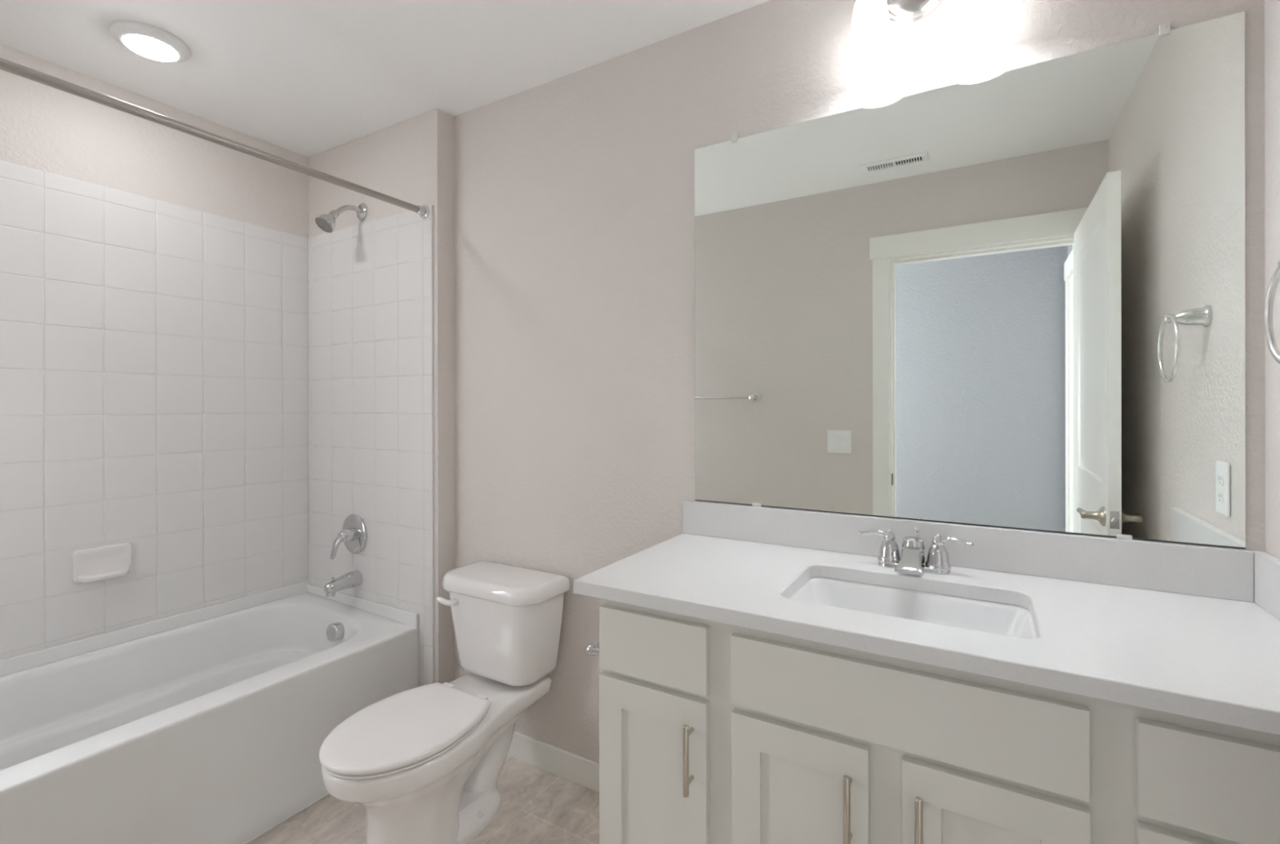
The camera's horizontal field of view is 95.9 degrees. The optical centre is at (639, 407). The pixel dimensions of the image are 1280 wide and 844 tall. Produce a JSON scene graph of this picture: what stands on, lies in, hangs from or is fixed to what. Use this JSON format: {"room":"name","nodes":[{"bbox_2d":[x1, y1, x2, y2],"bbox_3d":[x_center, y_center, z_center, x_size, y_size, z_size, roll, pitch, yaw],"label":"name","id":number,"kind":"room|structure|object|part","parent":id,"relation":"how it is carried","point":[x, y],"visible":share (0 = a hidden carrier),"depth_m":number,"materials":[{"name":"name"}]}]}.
{"room":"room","nodes":[
{"label":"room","id":0,"kind":"room"},
{"bbox_2d":[0,43,308,355],"bbox_3d":[-1.999,0.071,1.990,0.135,2.440,1.638,0,0,31],"label":"wall","id":1,"kind":"structure","parent":0,"point":[43,127],"depth_m":2.13,"materials":[{"name":"white paint"}]},
{"bbox_2d":[0,160,308,660],"bbox_3d":[-1.904,0.021,2.008,0.010,1.598,1.493,0,0,31],"label":"tiled wall","id":2,"kind":"structure","parent":1,"relation":"attached to","point":[154,357],"depth_m":2.11,"materials":[{"name":"white tile"}]},
{"bbox_2d":[71,542,132,583],"bbox_3d":[-1.863,0.543,2.013,0.056,0.114,0.158,0,0,31],"label":"soap dish","id":3,"kind":"object","parent":2,"relation":"attached to","point":[95,564],"visible":1,"depth_m":2.01,"materials":[{"name":"white ceramic"}]},
{"bbox_2d":[76,565,130,582],"bbox_3d":[-1.861,0.581,2.011,0.052,0.038,0.142,0,0,31],"label":"tray","id":4,"kind":"object","parent":3,"relation":"on","point":[89,574],"depth_m":2.00,"materials":[{"name":"white ceramic"}]},
{"bbox_2d":[308,108,454,684],"bbox_3d":[-1.159,0.068,2.563,1.002,2.440,0.202,0,0,31],"label":"wall","id":5,"kind":"structure","parent":0,"point":[411,160],"depth_m":2.28,"materials":[{"name":"white paint"}]},
{"bbox_2d":[315,203,368,232],"bbox_3d":[-1.230,-0.788,2.372,0.078,0.162,0.196,0,0,31],"label":"sprayer","id":6,"kind":"object","parent":5,"relation":"attached to","point":[326,222],"visible":1,"depth_m":2.34,"materials":[{"name":"silver metal"}]},
{"bbox_3d":[-1.216,-0.811,2.397,0.022,0.070,0.127,0,0,31],"label":"shower arm","id":7,"kind":"part","parent":6,"relation":"part of","materials":[{"name":"silver metal"}]},
{"bbox_2d":[307,204,435,686],"bbox_3d":[-1.159,0.255,2.441,0.837,2.068,0.010,0,0,31],"label":"tiled wall","id":8,"kind":"structure","parent":5,"relation":"attached to","point":[371,335],"depth_m":2.39,"materials":[{"name":"white tile"}]},
{"bbox_2d":[0,57,429,218],"bbox_3d":[-1.213,-0.757,1.599,0.052,0.052,1.492,0,0,31],"label":"shower curtain rod","id":9,"kind":"object","parent":8,"relation":"attached to","point":[11,67],"visible":1,"depth_m":1.56,"materials":[{"name":"silver metal"}]},
{"bbox_2d":[323,569,362,597],"bbox_3d":[-1.237,0.733,2.400,0.068,0.080,0.141,0,0,31],"label":"tub spout","id":10,"kind":"object","parent":8,"relation":"attached to","point":[353,579],"visible":1,"depth_m":2.38,"materials":[{"name":"silver metal"}]},
{"bbox_2d":[330,514,367,559],"bbox_3d":[-1.243,0.544,2.425,0.168,0.174,0.102,0,0,31],"label":"shower valve","id":11,"kind":"object","parent":8,"relation":"attached to","point":[353,534],"visible":1,"depth_m":2.43,"materials":[{"name":"silver metal"}]},
{"bbox_3d":[-1.247,0.571,2.420,0.058,0.119,0.089,0,0,31],"label":"lever handle","id":12,"kind":"part","parent":11,"relation":"part of","materials":[{"name":"silver metal"}]},
{"bbox_2d":[0,0,770,157],"bbox_3d":[-0.535,-1.182,1.242,3.420,0.060,1.840,0,0,31],"label":"ceiling","id":13,"kind":"structure","parent":0,"point":[308,78],"depth_m":1.86,"materials":[{"name":"white paint"}]},
{"bbox_2d":[108,20,191,62],"bbox_3d":[-1.534,-1.131,1.812,0.197,0.037,0.197,0,0,31],"label":"recessed light","id":14,"kind":"object","parent":13,"relation":"in","point":[146,40],"visible":1,"depth_m":1.78,"materials":[{"name":"white plastic"}]},
{"bbox_2d":[247,755,599,843],"bbox_3d":[-0.512,1.318,1.274,3.420,0.060,1.770,0,0,31],"label":"floor","id":15,"kind":"structure","parent":0,"point":[539,806],"depth_m":1.81,"materials":[{"name":"tile"}]},
{"bbox_2d":[0,580,418,843],"bbox_3d":[-1.557,1.041,1.805,0.789,0.497,1.490,0,0,31],"label":"bathtub","id":16,"kind":"object","parent":15,"relation":"on","point":[211,724],"visible":0.94,"depth_m":1.84,"materials":[{"name":"white ceramic"}]},
{"bbox_2d":[319,560,569,843],"bbox_3d":[-0.608,0.935,1.775,0.433,0.716,0.738,0,0,31],"label":"toilet","id":17,"kind":"object","parent":15,"relation":"on","point":[424,764],"visible":1,"depth_m":1.75,"materials":[{"name":"white ceramic"}]},
{"bbox_3d":[-0.672,0.906,1.642,0.362,0.019,0.442,0,0,31],"label":"lid","id":18,"kind":"part","parent":17,"relation":"part of","materials":[{"name":"white plastic"}]},
{"bbox_3d":[-0.672,0.924,1.643,0.352,0.010,0.434,0,0,31],"label":"seat","id":19,"kind":"part","parent":17,"relation":"part of","materials":[{"name":"white plastic"}]},
{"bbox_3d":[-0.603,1.109,1.760,0.362,0.357,0.704,0,0,31],"label":"bowl","id":20,"kind":"part","parent":17,"relation":"part of","materials":[{"name":"white ceramic"}]},
{"bbox_3d":[-0.655,0.661,1.966,0.076,0.029,0.039,0,0,-10],"label":"flush lever","id":21,"kind":"part","parent":17,"relation":"part of","materials":[{"name":"white plastic"}]},
{"bbox_3d":[-0.478,0.604,1.996,0.433,0.056,0.226,0,0,31],"label":"tank lid","id":22,"kind":"part","parent":17,"relation":"part of","materials":[{"name":"white ceramic"}]},
{"bbox_3d":[-0.475,0.771,2.000,0.397,0.285,0.196,0,0,31],"label":"tank","id":23,"kind":"part","parent":17,"relation":"part of","materials":[{"name":"white ceramic"}]},
{"bbox_2d":[599,598,1279,843],"bbox_3d":[0.555,0.850,1.192,1.215,0.872,0.583,0,0,31],"label":"vanity cabinet","id":24,"kind":"object","parent":15,"relation":"on","point":[711,732],"visible":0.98,"depth_m":0.99,"materials":[{"name":"white paint"}]},
{"bbox_2d":[586,642,599,656],"bbox_3d":[-0.062,0.560,1.391,0.051,0.044,0.190,0,0,31],"label":"toilet paper holder","id":25,"kind":"object","parent":24,"relation":"attached to","point":[592,649],"visible":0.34,"depth_m":1.32,"materials":[{"name":"silver metal"}]},
{"bbox_3d":[0.025,0.507,1.217,0.258,0.136,0.018,0,0,31],"label":"drawer","id":26,"kind":"part","parent":24,"relation":"part of","materials":[{"name":"white paint"}]},
{"bbox_3d":[0.025,0.881,1.218,0.257,0.582,0.018,0,0,31],"label":"door","id":27,"kind":"part","parent":24,"relation":"part of","materials":[{"name":"white paint"}]},
{"bbox_3d":[0.096,0.694,1.144,0.012,0.137,0.036,0,0,31],"label":"handle","id":28,"kind":"part","parent":24,"relation":"part of","materials":[{"name":"silver metal"}]},
{"bbox_3d":[0.289,0.881,1.063,0.250,0.582,0.018,0,0,31],"label":"door","id":29,"kind":"part","parent":24,"relation":"part of","materials":[{"name":"white paint"}]},
{"bbox_3d":[0.357,0.696,0.991,0.012,0.137,0.036,0,0,31],"label":"handle","id":30,"kind":"part","parent":24,"relation":"part of","materials":[{"name":"silver metal"}]},
{"bbox_3d":[0.452,0.695,0.934,0.012,0.137,0.036,0,0,31],"label":"handle","id":31,"kind":"part","parent":24,"relation":"part of","materials":[{"name":"silver metal"}]},
{"bbox_2d":[573,499,1279,735],"bbox_3d":[0.539,0.348,1.211,1.262,0.130,0.567,0,0,31],"label":"countertop","id":32,"kind":"structure","parent":24,"relation":"on","point":[1193,631],"depth_m":1.14,"materials":[{"name":"stone"}]},
{"bbox_2d":[789,577,1036,638],"bbox_3d":[0.541,0.486,1.183,0.503,0.145,0.349,0,0,31],"label":"sink","id":33,"kind":"object","parent":32,"relation":"in","point":[983,615],"visible":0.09,"depth_m":1.28,"materials":[{"name":"white ceramic"}]},
{"bbox_2d":[857,525,973,575],"bbox_3d":[0.632,0.334,1.343,0.249,0.097,0.134,0,0,31],"label":"faucet","id":34,"kind":"object","parent":32,"relation":"on","point":[912,559],"visible":1,"depth_m":1.34,"materials":[{"name":"silver metal"}]},
{"bbox_3d":[0.579,0.307,1.415,0.085,0.021,0.026,0,0,31],"label":"lever","id":35,"kind":"part","parent":34,"relation":"part of","materials":[{"name":"silver metal"}]},
{"bbox_3d":[0.605,0.344,1.400,0.054,0.057,0.054,0,0,31],"label":"handle","id":36,"kind":"part","parent":34,"relation":"part of","materials":[{"name":"silver metal"}]},
{"bbox_3d":[0.630,0.350,1.340,0.062,0.050,0.126,0,0,31],"label":"spout","id":37,"kind":"part","parent":34,"relation":"part of","materials":[{"name":"silver metal"}]},
{"bbox_3d":[0.650,0.377,1.373,0.156,0.012,0.054,0,0,31],"label":"plate","id":38,"kind":"part","parent":34,"relation":"part of","materials":[{"name":"silver metal"}]},
{"bbox_3d":[0.668,0.329,1.393,0.011,0.087,0.011,0,0,31],"label":"lift rod","id":39,"kind":"part","parent":34,"relation":"part of","materials":[{"name":"silver metal"}]},
{"bbox_3d":[0.695,0.344,1.347,0.054,0.057,0.054,0,0,31],"label":"handle","id":40,"kind":"part","parent":34,"relation":"part of","materials":[{"name":"silver metal"}]},
{"bbox_3d":[0.721,0.306,1.332,0.085,0.021,0.026,0,0,31],"label":"lever","id":41,"kind":"part","parent":34,"relation":"part of","materials":[{"name":"silver metal"}]},
{"bbox_3d":[0.551,0.880,0.909,0.250,0.582,0.018,0,0,31],"label":"door","id":42,"kind":"part","parent":24,"relation":"part of","materials":[{"name":"white paint"}]},
{"bbox_3d":[0.817,0.732,0.752,0.262,0.286,0.018,0,0,31],"label":"drawer","id":43,"kind":"part","parent":24,"relation":"part of","materials":[{"name":"white paint"}]},
{"bbox_3d":[0.816,0.507,0.751,0.262,0.131,0.018,0,0,31],"label":"drawer","id":44,"kind":"part","parent":24,"relation":"part of","materials":[{"name":"white paint"}]},
{"bbox_2d":[453,0,1265,763],"bbox_3d":[0.336,0.066,1.730,2.418,2.440,0.120,0,0,31],"label":"wall","id":45,"kind":"structure","parent":0,"point":[574,193],"depth_m":1.90,"materials":[{"name":"white paint"}]},
{"bbox_2d":[507,731,599,792],"bbox_3d":[-0.274,1.241,2.015,1.051,0.092,0.012,0,0,31],"label":"baseboard","id":46,"kind":"structure","parent":45,"relation":"attached to","point":[584,771],"depth_m":2.02,"materials":[{"name":"white paint"}]},
{"bbox_2d":[840,0,1017,81],"bbox_3d":[0.673,-0.985,1.372,0.373,0.285,0.150,0,0,31],"label":"vanity light","id":47,"kind":"object","parent":45,"relation":"attached to","point":[872,53],"visible":1,"depth_m":1.38,"materials":[{"name":"white glass"}]},
{"bbox_3d":[0.568,-0.928,1.426,0.137,0.172,0.137,0,0,31],"label":"lamp shade","id":48,"kind":"part","parent":47,"relation":"part of","materials":[{"name":"white glass"}]},
{"bbox_3d":[0.771,-0.929,1.306,0.137,0.172,0.137,0,0,31],"label":"lamp shade","id":49,"kind":"part","parent":47,"relation":"part of","materials":[{"name":"white glass"}]},
{"bbox_2d":[682,499,1253,602],"bbox_3d":[0.669,0.333,1.452,1.242,0.099,0.020,0,0,31],"label":"backsplash","id":50,"kind":"structure","parent":45,"relation":"attached to","point":[1218,572],"depth_m":1.32,"materials":[{"name":"stone"}]},
{"bbox_2d":[694,11,1245,549],"bbox_3d":[0.683,-0.259,1.448,1.199,1.083,0.011,0,0,31],"label":"wall mirror","id":51,"kind":"object","parent":45,"relation":"attached to","point":[1013,299],"visible":1,"depth_m":1.36,"materials":[{"name":"silver mirror"}]},
{"bbox_2d":[1264,0,1279,559],"bbox_3d":[0.855,0.066,0.365,0.138,2.440,1.705,0,0,31],"label":"wall","id":52,"kind":"structure","parent":0,"point":[1272,7],"depth_m":1.10,"materials":[{"name":"white paint"}]},
{"bbox_2d":[1264,260,1279,364],"bbox_3d":[1.020,-0.155,0.866,0.084,0.188,0.169,0,0,31],"label":"towel ring","id":53,"kind":"object","parent":52,"relation":"attached to","point":[1268,308],"visible":1,"depth_m":0.94,"materials":[{"name":"silver metal"}]}
]}

